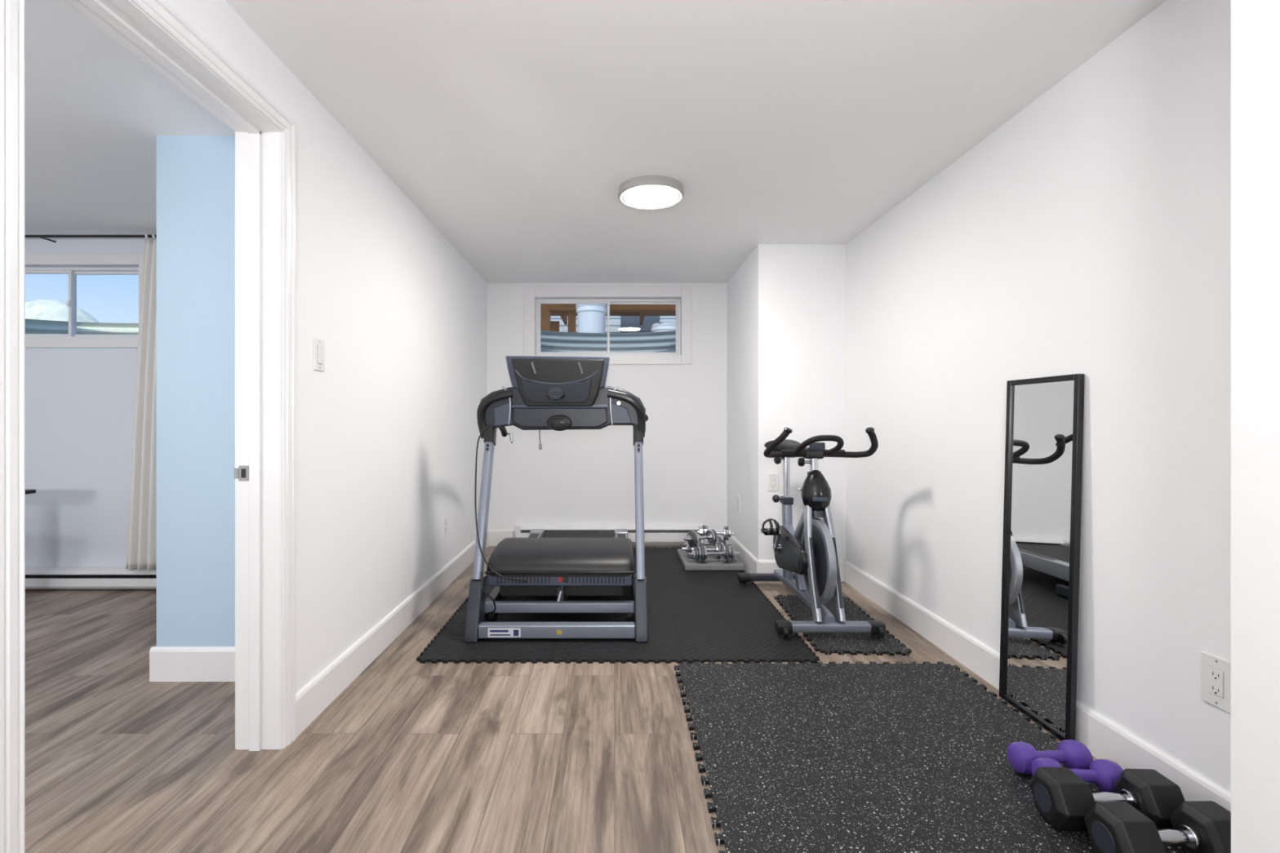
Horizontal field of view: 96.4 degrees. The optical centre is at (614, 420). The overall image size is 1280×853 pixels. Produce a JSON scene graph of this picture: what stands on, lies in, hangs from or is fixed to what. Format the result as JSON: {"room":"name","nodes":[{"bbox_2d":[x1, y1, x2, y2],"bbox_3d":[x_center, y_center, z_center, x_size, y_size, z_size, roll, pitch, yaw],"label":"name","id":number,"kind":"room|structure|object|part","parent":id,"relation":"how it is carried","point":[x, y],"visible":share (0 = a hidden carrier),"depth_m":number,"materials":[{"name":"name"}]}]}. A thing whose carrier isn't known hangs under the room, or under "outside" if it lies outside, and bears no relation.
{"room":"home gym","nodes":[
{"label":"home gym","id":0,"kind":"room"},
{"bbox_2d":[25,237,156,566],"bbox_3d":[-3.275,-0.052,3.770,4.050,2.285,0.140,0,0,0],"label":"wall","id":1,"kind":"structure","parent":0,"point":[80,402],"depth_m":3.70,"materials":[{"name":"paint"}]},
{"bbox_2d":[25,270,138,336],"bbox_3d":[-3.585,-0.767,3.779,0.990,0.435,0.047,0,0,0],"label":"window","id":2,"kind":"structure","parent":1,"relation":"in","point":[71,273],"depth_m":3.77,"materials":[{"name":"plastic"}]},
{"bbox_2d":[66,300,71,306],"bbox_3d":[-3.582,-0.767,3.750,0.017,0.040,0.012,0,0,0],"label":"latch","id":3,"kind":"object","parent":2,"relation":"attached to","point":[68,302],"visible":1,"depth_m":3.74,"materials":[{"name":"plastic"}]},
{"bbox_3d":[-3.344,-0.767,3.791,0.507,0.435,0.022,0,0,0],"label":"sash","id":4,"kind":"part","parent":2,"relation":"part of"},
{"bbox_2d":[25,319,138,334],"bbox_3d":[-3.750,-0.465,4.208,1.931,0.610,0.716,0,0,0],"label":"window well","id":5,"kind":"object","parent":1,"relation":"attached to","point":[32,326],"visible":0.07,"depth_m":4.49,"materials":[{"name":"metal"}]},
{"bbox_2d":[25,253,143,347],"bbox_3d":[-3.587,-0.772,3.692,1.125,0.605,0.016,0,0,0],"label":"window frame","id":6,"kind":"structure","parent":1,"relation":"attached to","point":[30,259],"depth_m":3.68,"materials":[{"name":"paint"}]},
{"bbox_2d":[25,234,156,570],"bbox_3d":[-3.535,-0.118,3.627,1.930,2.107,0.146,0,0,0],"label":"window curtain","id":7,"kind":"object","parent":1,"relation":"attached to","point":[141,546],"visible":0.39,"depth_m":3.58,"materials":[{"name":"fabric"}]},
{"bbox_3d":[-3.550,-1.155,3.585,1.900,0.016,0.016,0,0,0],"label":"rod","id":8,"kind":"part","parent":7,"relation":"part of","materials":[{"name":"metal"}]},
{"bbox_3d":[-2.875,-0.100,3.583,0.390,2.070,0.059,0,0,0],"label":"panel","id":9,"kind":"part","parent":7,"relation":"part of","materials":[{"name":"fabric"}]},
{"bbox_2d":[25,566,156,588],"bbox_3d":[-3.160,1.010,3.664,2.280,0.130,0.070,0,0,0],"label":"baseboard heater","id":10,"kind":"object","parent":1,"relation":"attached to","point":[36,577],"visible":0.37,"depth_m":3.63,"materials":[{"name":"paint"}]},
{"bbox_2d":[25,566,156,574],"bbox_3d":[-3.160,0.963,3.660,2.220,0.036,0.053,0,0,0],"label":"hood","id":11,"kind":"object","parent":10,"relation":"attached to","point":[28,570],"depth_m":3.64,"materials":[{"name":"paint"}]},
{"bbox_3d":[-3.160,1.040,3.641,2.220,0.070,0.019,0,0,0],"label":"panel","id":12,"kind":"part","parent":10,"relation":"part of","materials":[{"name":"paint"}]},
{"bbox_2d":[62,0,281,132],"bbox_3d":[-1.180,-0.965,1.482,0.148,0.020,0.863,0,0,0],"label":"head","id":13,"kind":"object","parent":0,"point":[126,10],"depth_m":1.51},
{"bbox_2d":[156,135,235,646],"bbox_3d":[-1.587,-0.052,3.050,0.675,2.285,1.300,0,0,0],"label":"wall","id":14,"kind":"structure","parent":0,"point":[196,174],"depth_m":2.40,"materials":[{"name":"paint"}]},
{"bbox_2d":[149,646,235,681],"bbox_3d":[-1.596,1.020,2.392,0.690,0.140,0.016,0,0,0],"label":"baseboard","id":15,"kind":"structure","parent":14,"relation":"attached to","point":[166,664],"depth_m":2.38,"materials":[{"name":"paint"}]},
{"bbox_2d":[164,0,487,693],"bbox_3d":[-1.180,-0.052,0.985,0.140,2.285,7.970,0,0,0],"label":"wall","id":16,"kind":"structure","parent":0,"point":[387,436],"depth_m":2.54,"materials":[{"name":"paint"}]},
{"bbox_2d":[0,0,295,852],"bbox_3d":[-1.100,0.034,1.481,0.020,2.111,0.955,0,0,0],"label":"door frame","id":17,"kind":"structure","parent":16,"relation":"attached to","point":[12,12],"depth_m":1.06,"materials":[{"name":"wood"}]},
{"bbox_2d":[63,0,235,748],"bbox_3d":[-1.260,0.034,1.481,0.020,2.111,0.955,0,0,0],"label":"door frame","id":18,"kind":"structure","parent":16,"relation":"attached to","point":[64,1],"depth_m":1.90,"materials":[{"name":"wood"}]},
{"bbox_2d":[79,0,261,751],"bbox_3d":[-1.188,0.068,1.482,0.035,2.045,0.823,0,0,0],"label":"trim","id":19,"kind":"structure","parent":16,"relation":"attached to","point":[97,6],"depth_m":1.88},
{"bbox_2d":[234,465,248,480],"bbox_3d":[-1.235,0.175,1.891,0.046,0.050,0.005,0,0,0],"label":"strike plate","id":20,"kind":"object","parent":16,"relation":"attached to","point":[242,473],"visible":1,"depth_m":1.89,"materials":[{"name":"metal"}]},
{"bbox_2d":[235,132,281,749],"bbox_3d":[-1.180,0.068,1.903,0.148,2.045,0.020,0,0,0],"label":"jamb","id":21,"kind":"object","parent":16,"relation":"attached to","point":[271,142],"depth_m":1.89,"materials":[{"name":"wood"}]},
{"bbox_2d":[313,337,324,371],"bbox_3d":[-1.105,-0.245,2.140,0.010,0.118,0.072,0,0,0],"label":"light switch","id":22,"kind":"object","parent":16,"relation":"attached to","point":[318,344],"visible":1,"depth_m":2.13,"materials":[{"name":"plastic"}]},
{"bbox_2d":[295,529,488,737],"bbox_3d":[-1.102,1.020,3.463,0.016,0.140,3.011,0,0,0],"label":"baseboard","id":23,"kind":"structure","parent":16,"relation":"attached to","point":[317,694],"depth_m":2.55,"materials":[{"name":"paint"}]},
{"bbox_2d":[443,515,447,536],"bbox_3d":[-1.106,0.690,3.730,0.009,0.118,0.072,0,0,0],"label":"wall outlet","id":24,"kind":"object","parent":16,"relation":"attached to","point":[445,519],"visible":1,"depth_m":3.72,"materials":[{"name":"plastic"}]},
{"bbox_2d":[25,546,1097,852],"bbox_3d":[-1.865,1.130,1.005,7.070,0.080,8.210,0,0,0],"label":"floor","id":25,"kind":"structure","parent":0,"point":[411,756],"depth_m":1.90,"materials":[{"name":"laminate"}]},
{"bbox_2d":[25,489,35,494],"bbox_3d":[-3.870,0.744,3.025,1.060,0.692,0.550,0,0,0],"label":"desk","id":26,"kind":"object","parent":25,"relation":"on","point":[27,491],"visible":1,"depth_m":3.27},
{"bbox_2d":[416,546,819,663],"bbox_3d":[0.015,1.084,3.709,1.828,0.012,2.290,0,0,0],"label":"exercise mat","id":27,"kind":"object","parent":25,"relation":"on","point":[704,616],"visible":0.57,"depth_m":2.93,"materials":[{"name":"rubber"}]},
{"bbox_2d":[464,355,648,642],"bbox_3d":[-0.288,0.362,3.714,0.959,1.432,1.893,0,0,0],"label":"treadmill","id":28,"kind":"object","parent":27,"relation":"on","point":[547,393],"visible":1,"depth_m":3.05,"materials":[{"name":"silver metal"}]},
{"bbox_3d":[-0.698,1.033,3.315,0.050,0.060,0.870,0,0,0],"label":"rail","id":29,"kind":"part","parent":28,"relation":"part of","materials":[{"name":"grey plastic"}]},
{"bbox_2d":[493,401,512,426],"bbox_3d":[-0.620,-0.036,3.175,0.104,0.134,0.020,0,0,0],"label":"tray","id":30,"kind":"object","parent":28,"relation":"on","point":[503,411],"depth_m":3.16,"materials":[{"name":"plastic"}]},
{"bbox_3d":[-0.734,0.034,3.514,0.041,0.149,0.552,0,0,1],"label":"handrail","id":31,"kind":"part","parent":28,"relation":"part of","materials":[{"name":"plastic"}]},
{"bbox_2d":[489,629,518,635],"bbox_3d":[-0.538,1.035,2.784,0.140,0.030,0.001,0,0,0],"label":"print","id":32,"kind":"object","parent":28,"relation":"attached to","point":[492,632],"depth_m":2.78},
{"bbox_3d":[-0.599,-0.083,3.162,0.052,0.213,0.018,0,0,0],"label":"silver trim","id":33,"kind":"part","parent":28,"relation":"part of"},
{"bbox_2d":[546,391,564,399],"bbox_3d":[-0.323,-0.145,3.120,0.112,0.068,0.024,0,0,0],"label":"speaker grille","id":34,"kind":"object","parent":28,"relation":"attached to","point":[550,395],"depth_m":3.11,"materials":[{"name":"black plastic"}]},
{"bbox_3d":[-0.309,-0.204,3.135,0.505,0.263,0.076,0,0,0],"label":"display panel","id":35,"kind":"part","parent":28,"relation":"part of","materials":[{"name":"black plastic"}]},
{"bbox_2d":[546,414,572,431],"bbox_3d":[-0.304,0.014,3.139,0.138,0.090,0.022,0,0,0],"label":"grille","id":36,"kind":"object","parent":28,"relation":"attached to","point":[555,422],"depth_m":3.13,"materials":[{"name":"black plastic"}]},
{"bbox_2d":[484,570,634,586],"bbox_3d":[-0.283,0.816,3.217,0.770,0.080,0.565,0,0,0],"label":"vent","id":37,"kind":"object","parent":28,"relation":"attached to","point":[532,578],"depth_m":2.95,"materials":[{"name":"black plastic"}]},
{"bbox_2d":[486,537,633,586],"bbox_3d":[-0.283,0.774,3.288,0.764,0.168,0.685,0,0,0],"label":"hood","id":38,"kind":"object","parent":28,"relation":"attached to","point":[540,562],"depth_m":2.97,"materials":[{"name":"black plastic"}]},
{"bbox_3d":[-0.300,-0.016,3.167,0.525,0.114,0.035,0,0,0],"label":"panel","id":39,"kind":"part","parent":28,"relation":"part of","materials":[{"name":"grey plastic"}]},
{"bbox_3d":[-0.283,0.928,3.140,0.036,0.120,0.320,0,0,0],"label":"lift arm","id":40,"kind":"part","parent":28,"relation":"part of","materials":[{"name":"grey metal"}]},
{"bbox_2d":[563,576,568,582],"bbox_3d":[-0.252,0.822,2.949,0.027,0.032,0.007,0,0,0],"label":"switch","id":41,"kind":"object","parent":28,"relation":"attached to","point":[566,579],"depth_m":2.94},
{"bbox_3d":[-0.003,-0.083,3.162,0.049,0.213,0.018,0,0,0],"label":"silver trim","id":42,"kind":"part","parent":28,"relation":"part of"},
{"bbox_2d":[609,402,631,423],"bbox_3d":[0.033,-0.042,3.175,0.121,0.120,0.020,0,0,0],"label":"tray","id":43,"kind":"object","parent":28,"relation":"on","point":[620,412],"depth_m":3.16,"materials":[{"name":"plastic"}]},
{"bbox_3d":[0.132,1.033,3.315,0.050,0.060,0.870,0,0,0],"label":"rail","id":44,"kind":"part","parent":28,"relation":"part of","materials":[{"name":"grey metal"}]},
{"bbox_2d":[677,548,744,570],"bbox_3d":[0.720,1.058,4.360,0.430,0.040,0.520,0,0,0],"label":"foam block","id":45,"kind":"object","parent":27,"relation":"on","point":[713,563],"visible":0.76,"depth_m":4.14,"materials":[{"name":"plastic"}]},
{"bbox_2d":[681,541,725,558],"bbox_3d":[0.700,0.976,4.325,0.380,0.124,0.124,0,0,6],"label":"dumbbell","id":46,"kind":"object","parent":45,"relation":"on","point":[717,548],"visible":0.4,"depth_m":4.30,"materials":[{"name":"grey metal"}]},
{"bbox_3d":[0.771,0.976,4.318,0.018,0.124,0.124,0,0,6],"label":"plate","id":47,"kind":"part","parent":46,"relation":"part of","materials":[{"name":"silver metal"}]},
{"bbox_3d":[0.790,0.976,4.316,0.018,0.124,0.124,0,0,6],"label":"plate","id":48,"kind":"part","parent":46,"relation":"part of","materials":[{"name":"grey metal"}]},
{"bbox_2d":[683,537,731,547],"bbox_3d":[0.730,0.976,4.500,0.380,0.124,0.124,0,0,-4],"label":"dumbbell","id":49,"kind":"object","parent":45,"relation":"on","point":[720,539],"visible":0.23,"depth_m":4.48,"materials":[{"name":"grey metal"}]},
{"bbox_2d":[697,524,733,540],"bbox_3d":[0.780,0.871,4.420,0.280,0.110,0.110,0,0,12],"label":"dumbbell","id":50,"kind":"object","parent":49,"relation":"on","point":[726,533],"visible":0.84,"depth_m":4.39,"materials":[{"name":"grey metal"}]},
{"bbox_3d":[0.692,0.871,4.439,0.018,0.110,0.110,0,0,12],"label":"plate","id":51,"kind":"part","parent":50,"relation":"part of","materials":[{"name":"grey metal"}]},
{"bbox_3d":[0.711,0.871,4.435,0.018,0.110,0.110,0,0,12],"label":"plate","id":52,"kind":"part","parent":50,"relation":"part of","materials":[{"name":"silver metal"}]},
{"bbox_3d":[0.849,0.871,4.405,0.018,0.110,0.110,0,0,12],"label":"plate","id":53,"kind":"part","parent":50,"relation":"part of","materials":[{"name":"silver metal"}]},
{"bbox_3d":[0.869,0.871,4.401,0.018,0.110,0.110,0,0,12],"label":"plate","id":54,"kind":"part","parent":50,"relation":"part of","materials":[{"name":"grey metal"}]},
{"bbox_2d":[688,545,739,562],"bbox_3d":[0.725,0.976,4.180,0.380,0.124,0.124,0,0,-3],"label":"dumbbell","id":55,"kind":"object","parent":45,"relation":"on","point":[727,553],"visible":1,"depth_m":4.15,"materials":[{"name":"grey metal"}]},
{"bbox_3d":[0.596,0.976,4.173,0.018,0.090,0.090,0,0,-3],"label":"plate","id":56,"kind":"part","parent":55,"relation":"part of","materials":[{"name":"grey metal"}]},
{"bbox_3d":[0.615,0.976,4.174,0.018,0.110,0.110,0,0,-3],"label":"plate","id":57,"kind":"part","parent":55,"relation":"part of","materials":[{"name":"silver metal"}]},
{"bbox_2d":[684,528,719,546],"bbox_3d":[0.650,0.873,4.252,0.300,0.110,0.110,0,0,-24],"label":"dumbbell","id":58,"kind":"object","parent":55,"relation":"on","point":[711,536],"visible":1,"depth_m":4.23,"materials":[{"name":"grey metal"}]},
{"bbox_3d":[0.567,0.873,4.215,0.018,0.110,0.110,0,0,-24],"label":"plate","id":59,"kind":"part","parent":58,"relation":"part of","materials":[{"name":"grey metal"}]},
{"bbox_3d":[0.585,0.873,4.223,0.018,0.110,0.110,0,0,-24],"label":"plate","id":60,"kind":"part","parent":58,"relation":"part of","materials":[{"name":"silver metal"}]},
{"bbox_3d":[0.715,0.873,4.281,0.018,0.110,0.110,0,0,-24],"label":"plate","id":61,"kind":"part","parent":58,"relation":"part of","materials":[{"name":"silver metal"}]},
{"bbox_3d":[0.733,0.873,4.289,0.018,0.110,0.110,0,0,-24],"label":"plate","id":62,"kind":"part","parent":58,"relation":"part of","materials":[{"name":"grey metal"}]},
{"bbox_3d":[0.635,0.976,4.175,0.018,0.124,0.124,0,0,-3],"label":"plate","id":63,"kind":"part","parent":55,"relation":"part of","materials":[{"name":"grey metal"}]},
{"bbox_3d":[0.654,0.976,4.176,0.018,0.124,0.124,0,0,-3],"label":"plate","id":64,"kind":"part","parent":55,"relation":"part of","materials":[{"name":"silver metal"}]},
{"bbox_3d":[0.796,0.976,4.184,0.018,0.124,0.124,0,0,-3],"label":"plate","id":65,"kind":"part","parent":55,"relation":"part of","materials":[{"name":"silver metal"}]},
{"bbox_3d":[0.815,0.976,4.185,0.018,0.124,0.124,0,0,-3],"label":"plate","id":66,"kind":"part","parent":55,"relation":"part of","materials":[{"name":"grey metal"}]},
{"bbox_3d":[0.835,0.976,4.186,0.018,0.110,0.110,0,0,-3],"label":"plate","id":67,"kind":"part","parent":55,"relation":"part of","materials":[{"name":"silver metal"}]},
{"bbox_3d":[0.854,0.976,4.187,0.018,0.090,0.090,0,0,-3],"label":"plate","id":68,"kind":"part","parent":55,"relation":"part of","materials":[{"name":"grey metal"}]},
{"bbox_2d":[737,426,885,637],"bbox_3d":[1.075,0.562,3.292,0.575,1.055,1.003,0,0,0],"label":"exercise bike","id":69,"kind":"object","parent":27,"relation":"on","point":[809,551],"visible":1,"depth_m":3.00,"materials":[{"name":"silver metal"}]},
{"bbox_3d":[1.006,0.488,3.562,0.037,0.050,0.048,0,0,-17],"label":"seat knob","id":70,"kind":"part","parent":69,"relation":"part of","materials":[{"name":"black plastic"}]},
{"bbox_3d":[1.018,0.250,3.571,0.043,0.051,0.050,0,0,0],"label":"slider knob","id":71,"kind":"part","parent":69,"relation":"part of","materials":[{"name":"black plastic"}]},
{"bbox_3d":[1.075,0.372,3.578,0.036,0.312,0.063,0,0,0],"label":"seat post","id":72,"kind":"part","parent":69,"relation":"part of","materials":[{"name":"silver metal"}]},
{"bbox_3d":[0.975,0.752,3.255,0.005,0.180,0.470,0,0,0],"label":"chain guard trim","id":73,"kind":"part","parent":69,"relation":"part of","materials":[{"name":"grey plastic"}]},
{"bbox_3d":[1.018,0.227,3.117,0.034,0.048,0.048,0,0,22],"label":"bar knob","id":74,"kind":"part","parent":69,"relation":"part of","materials":[{"name":"black plastic"}]},
{"bbox_3d":[1.075,0.237,3.085,0.036,0.128,0.067,0,0,0],"label":"handlebar post","id":75,"kind":"part","parent":69,"relation":"part of","materials":[{"name":"silver metal"}]},
{"bbox_2d":[773,595,911,655],"bbox_3d":[1.185,1.084,3.090,0.446,0.012,0.876,0,0,2],"label":"exercise mat","id":76,"kind":"object","parent":25,"relation":"on","point":[854,643],"visible":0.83,"depth_m":2.83,"materials":[{"name":"rubber"}]},
{"bbox_2d":[674,661,1185,852],"bbox_3d":[0.882,1.084,1.931,1.243,0.012,1.245,0,0,0],"label":"exercise mat","id":77,"kind":"object","parent":25,"relation":"on","point":[819,757],"visible":0.88,"depth_m":1.82,"materials":[{"name":"rubber"}]},
{"bbox_2d":[1006,739,1093,774],"bbox_3d":[1.335,1.034,1.755,0.235,0.088,0.088,0,0,-4],"label":"dumbbell","id":78,"kind":"object","parent":77,"relation":"on","point":[1073,754],"visible":0.77,"depth_m":1.74,"materials":[{"name":"rubber"}]},
{"bbox_2d":[1031,757,1123,793],"bbox_3d":[1.350,1.034,1.662,0.235,0.088,0.088,0,0,3],"label":"dumbbell","id":79,"kind":"object","parent":77,"relation":"on","point":[1104,773],"visible":0.46,"depth_m":1.65,"materials":[{"name":"rubber"}]},
{"bbox_2d":[1029,766,1185,831],"bbox_3d":[1.318,1.014,1.530,0.339,0.126,0.144,0,0,2],"label":"dumbbell","id":80,"kind":"object","parent":77,"relation":"on","point":[1060,795],"visible":0.87,"depth_m":1.50,"materials":[{"name":"rubber"}]},
{"bbox_3d":[1.318,1.014,1.530,0.145,0.034,0.034,0,0,2],"label":"handle","id":81,"kind":"part","parent":80,"relation":"part of","materials":[{"name":"silver metal"}]},
{"bbox_2d":[1084,800,1231,852],"bbox_3d":[1.350,1.014,1.392,0.329,0.126,0.144,0,0,-1],"label":"dumbbell","id":82,"kind":"object","parent":77,"relation":"on","point":[1198,826],"visible":0.92,"depth_m":1.38,"materials":[{"name":"rubber"}]},
{"bbox_3d":[1.350,1.014,1.392,0.135,0.034,0.034,0,0,-1],"label":"handle","id":83,"kind":"part","parent":82,"relation":"part of","materials":[{"name":"silver metal"}]},
{"bbox_2d":[999,373,1084,741],"bbox_3d":[1.542,0.466,2.080,0.023,1.245,0.350,2,0,0],"label":"leaning mirror","id":84,"kind":"object","parent":25,"relation":"on","point":[1043,446],"visible":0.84,"depth_m":2.06,"materials":[{"name":"mirror"}]},
{"bbox_2d":[25,0,1166,283],"bbox_3d":[-1.865,-1.245,1.005,7.070,0.100,8.210,0,0,0],"label":"ceiling","id":85,"kind":"structure","parent":0,"point":[515,128],"depth_m":2.15,"materials":[{"name":"paint"}]},
{"bbox_2d":[617,175,684,209],"bbox_3d":[0.187,-1.166,2.950,0.340,0.058,0.340,0,0,0],"label":"ceiling light","id":86,"kind":"object","parent":85,"relation":"attached to","point":[644,192],"depth_m":2.88,"materials":[{"name":"plastic"}]},
{"bbox_2d":[487,283,726,546],"bbox_3d":[0.160,-0.052,5.040,2.820,2.285,0.140,0,0,0],"label":"wall","id":87,"kind":"structure","parent":0,"point":[577,476],"depth_m":4.97,"materials":[{"name":"paint"}]},
{"bbox_2d":[488,529,515,546],"bbox_3d":[-0.977,1.020,4.962,0.233,0.140,0.016,0,0,0],"label":"baseboard","id":88,"kind":"structure","parent":87,"relation":"attached to","point":[495,536],"depth_m":4.96,"materials":[{"name":"paint"}]},
{"bbox_2d":[524,285,692,364],"bbox_3d":[-0.059,-0.826,4.962,1.460,0.678,0.016,0,0,0],"label":"window frame","id":89,"kind":"structure","parent":87,"relation":"attached to","point":[531,292],"depth_m":4.96,"materials":[{"name":"paint"}]},
{"bbox_2d":[538,302,677,354],"bbox_3d":[-0.057,-0.819,5.074,1.235,0.463,0.047,0,0,0],"label":"window","id":90,"kind":"structure","parent":87,"relation":"in","point":[540,303],"depth_m":5.05,"materials":[{"name":"plastic"}]},
{"bbox_3d":[0.246,-0.819,5.086,0.630,0.463,0.022,0,0,0],"label":"sash","id":91,"kind":"part","parent":90,"relation":"part of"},
{"bbox_2d":[540,330,675,352],"bbox_3d":[-0.060,-0.552,5.504,2.036,0.685,0.768,0,0,0],"label":"window well","id":92,"kind":"object","parent":87,"relation":"attached to","point":[550,341],"visible":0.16,"depth_m":5.83,"materials":[{"name":"metal"}]},
{"bbox_2d":[536,299,680,355],"bbox_3d":[-0.057,-0.819,5.075,1.275,0.503,0.060,0,0,0],"label":"frame","id":93,"kind":"object","parent":87,"relation":"attached to","point":[678,301],"visible":0.66,"depth_m":5.04,"materials":[{"name":"plastic"}]},
{"bbox_2d":[515,524,703,543],"bbox_3d":[-0.045,0.983,4.934,1.620,0.155,0.070,0,0,0],"label":"baseboard heater","id":94,"kind":"object","parent":87,"relation":"attached to","point":[653,533],"visible":0.54,"depth_m":4.91,"materials":[{"name":"paint"}]},
{"bbox_2d":[520,524,698,529],"bbox_3d":[-0.045,0.923,4.931,1.560,0.036,0.053,0,0,0],"label":"hood","id":95,"kind":"object","parent":94,"relation":"attached to","point":[522,526],"depth_m":4.92,"materials":[{"name":"paint"}]},
{"bbox_3d":[-0.045,1.012,4.911,1.560,0.095,0.019,0,0,0],"label":"panel","id":96,"kind":"part","parent":94,"relation":"part of","materials":[{"name":"paint"}]},
{"bbox_3d":[-0.045,0.983,4.963,1.620,0.155,0.012,0,0,0],"label":"panel","id":97,"kind":"part","parent":94,"relation":"part of","materials":[{"name":"paint"}]},
{"bbox_2d":[703,529,723,542],"bbox_3d":[0.865,1.020,4.962,0.189,0.140,0.016,0,0,0],"label":"baseboard","id":98,"kind":"structure","parent":87,"relation":"attached to","point":[721,535],"depth_m":4.96,"materials":[{"name":"paint"}]},
{"bbox_2d":[726,244,845,581],"bbox_3d":[1.273,-0.052,4.425,0.594,2.285,1.090,0,0,0],"label":"wall","id":99,"kind":"structure","parent":0,"point":[786,303],"depth_m":3.88,"materials":[{"name":"paint"}]},
{"bbox_2d":[737,495,739,511],"bbox_3d":[0.972,0.654,4.490,0.009,0.118,0.072,0,0,0],"label":"wall outlet","id":100,"kind":"object","parent":99,"relation":"attached to","point":[738,497],"visible":1,"depth_m":4.47,"materials":[{"name":"plastic"}]},
{"bbox_2d":[725,535,759,573],"bbox_3d":[0.968,1.020,4.417,0.016,0.140,1.105,0,0,0],"label":"baseboard","id":101,"kind":"structure","parent":99,"relation":"attached to","point":[751,563],"depth_m":4.19,"materials":[{"name":"paint"}]},
{"bbox_2d":[768,473,778,491],"bbox_3d":[1.075,0.420,3.876,0.072,0.118,0.009,0,0,0],"label":"wall outlet","id":102,"kind":"object","parent":99,"relation":"attached to","point":[773,478],"visible":1,"depth_m":3.87,"materials":[{"name":"plastic"}]},
{"bbox_2d":[758,560,844,581],"bbox_3d":[1.264,1.020,3.872,0.577,0.140,0.016,0,0,0],"label":"baseboard","id":103,"kind":"structure","parent":99,"relation":"attached to","point":[765,566],"depth_m":3.86,"materials":[{"name":"paint"}]},
{"bbox_2d":[845,0,1231,793],"bbox_3d":[1.620,-0.052,3.130,0.100,2.285,3.960,0,0,0],"label":"wall","id":104,"kind":"structure","parent":0,"point":[1088,233],"depth_m":1.86,"materials":[{"name":"paint"}]},
{"bbox_2d":[844,560,1231,811],"bbox_3d":[1.562,1.020,2.507,0.016,0.140,2.712,0,0,0],"label":"baseboard","id":105,"kind":"structure","parent":104,"relation":"attached to","point":[1104,739],"depth_m":1.91,"materials":[{"name":"paint"}]},
{"bbox_2d":[1200,650,1231,713],"bbox_3d":[1.566,0.680,1.485,0.009,0.130,0.082,0,0,0],"label":"wall outlet","id":106,"kind":"object","parent":104,"relation":"attached to","point":[1215,672],"visible":0.87,"depth_m":1.49,"materials":[{"name":"plastic"}]},
{"bbox_2d":[1231,0,1279,852],"bbox_3d":[1.455,-0.052,-0.925,0.430,2.285,4.150,0,0,0],"label":"wall","id":107,"kind":"structure","parent":0,"point":[1255,24],"depth_m":1.11,"materials":[{"name":"paint"}]},
{"label":"outside","id":108,"kind":"structure","parent":0,"visible":0},
{"bbox_3d":[0.100,-0.460,7.970,4.600,0.100,4.000,0,0,0],"label":"ground","id":109,"kind":"structure","parent":108,"visible":0},
{"bbox_2d":[550,320,559,331],"bbox_3d":[-1.400,-1.060,9.295,1.000,1.100,0.050,0,0,0],"label":"fence","id":110,"kind":"object","parent":109,"relation":"on","point":[554,325],"visible":0.14,"depth_m":9.27,"materials":[{"name":"brown wood"}]},
{"bbox_2d":[575,304,607,333],"bbox_3d":[-0.270,-0.935,6.670,0.366,0.850,0.366,0,0,0],"label":"tub","id":111,"kind":"object","parent":109,"relation":"on","point":[591,318],"visible":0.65,"depth_m":6.53,"materials":[{"name":"grey"}]},
{"bbox_3d":[-0.270,-1.335,6.670,0.366,0.050,0.366,0,0,0],"label":"lid","id":112,"kind":"part","parent":111,"relation":"part of","materials":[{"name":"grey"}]},
{"bbox_2d":[540,303,675,332],"bbox_3d":[-0.100,-1.120,7.764,5.400,1.220,2.988,0,0,0],"label":"deck","id":113,"kind":"object","parent":109,"relation":"on","point":[563,311],"visible":0.06,"depth_m":7.29,"materials":[{"name":"brown wood"}]},
{"bbox_3d":[-0.890,-0.960,7.330,0.120,0.900,0.120,0,0,0],"label":"post","id":114,"kind":"part","parent":113,"relation":"part of","materials":[{"name":"brown wood"}]},
{"bbox_3d":[-0.570,-1.020,7.620,0.100,1.020,0.100,0,0,0],"label":"post","id":115,"kind":"part","parent":113,"relation":"part of","materials":[{"name":"brown wood"}]},
{"bbox_2d":[550,318,675,333],"bbox_3d":[0.100,-1.260,9.670,4.200,1.500,0.200,0,0,0],"label":"siding","id":116,"kind":"object","parent":109,"relation":"on","point":[550,318],"visible":0.02,"depth_m":9.57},
{"bbox_2d":[550,315,675,332],"bbox_3d":[0.100,-1.220,9.557,4.200,1.420,0.025,0,0,0],"label":"clapboards","id":117,"kind":"object","parent":116,"relation":"attached to","point":[612,322],"visible":0.06,"depth_m":9.54,"materials":[{"name":"grey"}]},
{"bbox_2d":[620,315,659,333],"bbox_3d":[0.425,-1.260,9.537,0.650,1.500,0.015,0,0,0],"label":"door","id":118,"kind":"structure","parent":116,"relation":"attached to","point":[628,324],"depth_m":9.53,"materials":[{"name":"glass"}]},
{"bbox_2d":[650,321,675,332],"bbox_3d":[0.620,-0.845,6.970,0.366,0.670,0.366,0,0,0],"label":"tub","id":119,"kind":"object","parent":109,"relation":"on","point":[665,326],"visible":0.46,"depth_m":6.81,"materials":[{"name":"grey"}]},
{"bbox_3d":[0.620,-1.155,6.970,0.366,0.050,0.366,0,0,0],"label":"lid","id":120,"kind":"part","parent":119,"relation":"part of","materials":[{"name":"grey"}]},
{"bbox_3d":[-9.150,-0.185,8.750,13.700,0.350,7.900,0,0,0],"label":"ground","id":121,"kind":"structure","parent":0,"visible":0},
{"bbox_2d":[25,298,98,322],"bbox_3d":[-9.023,-0.905,9.815,10.673,2.377,2.014,0,0,0],"label":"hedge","id":122,"kind":"object","parent":121,"relation":"on","point":[38,309],"visible":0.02,"depth_m":9.62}
]}

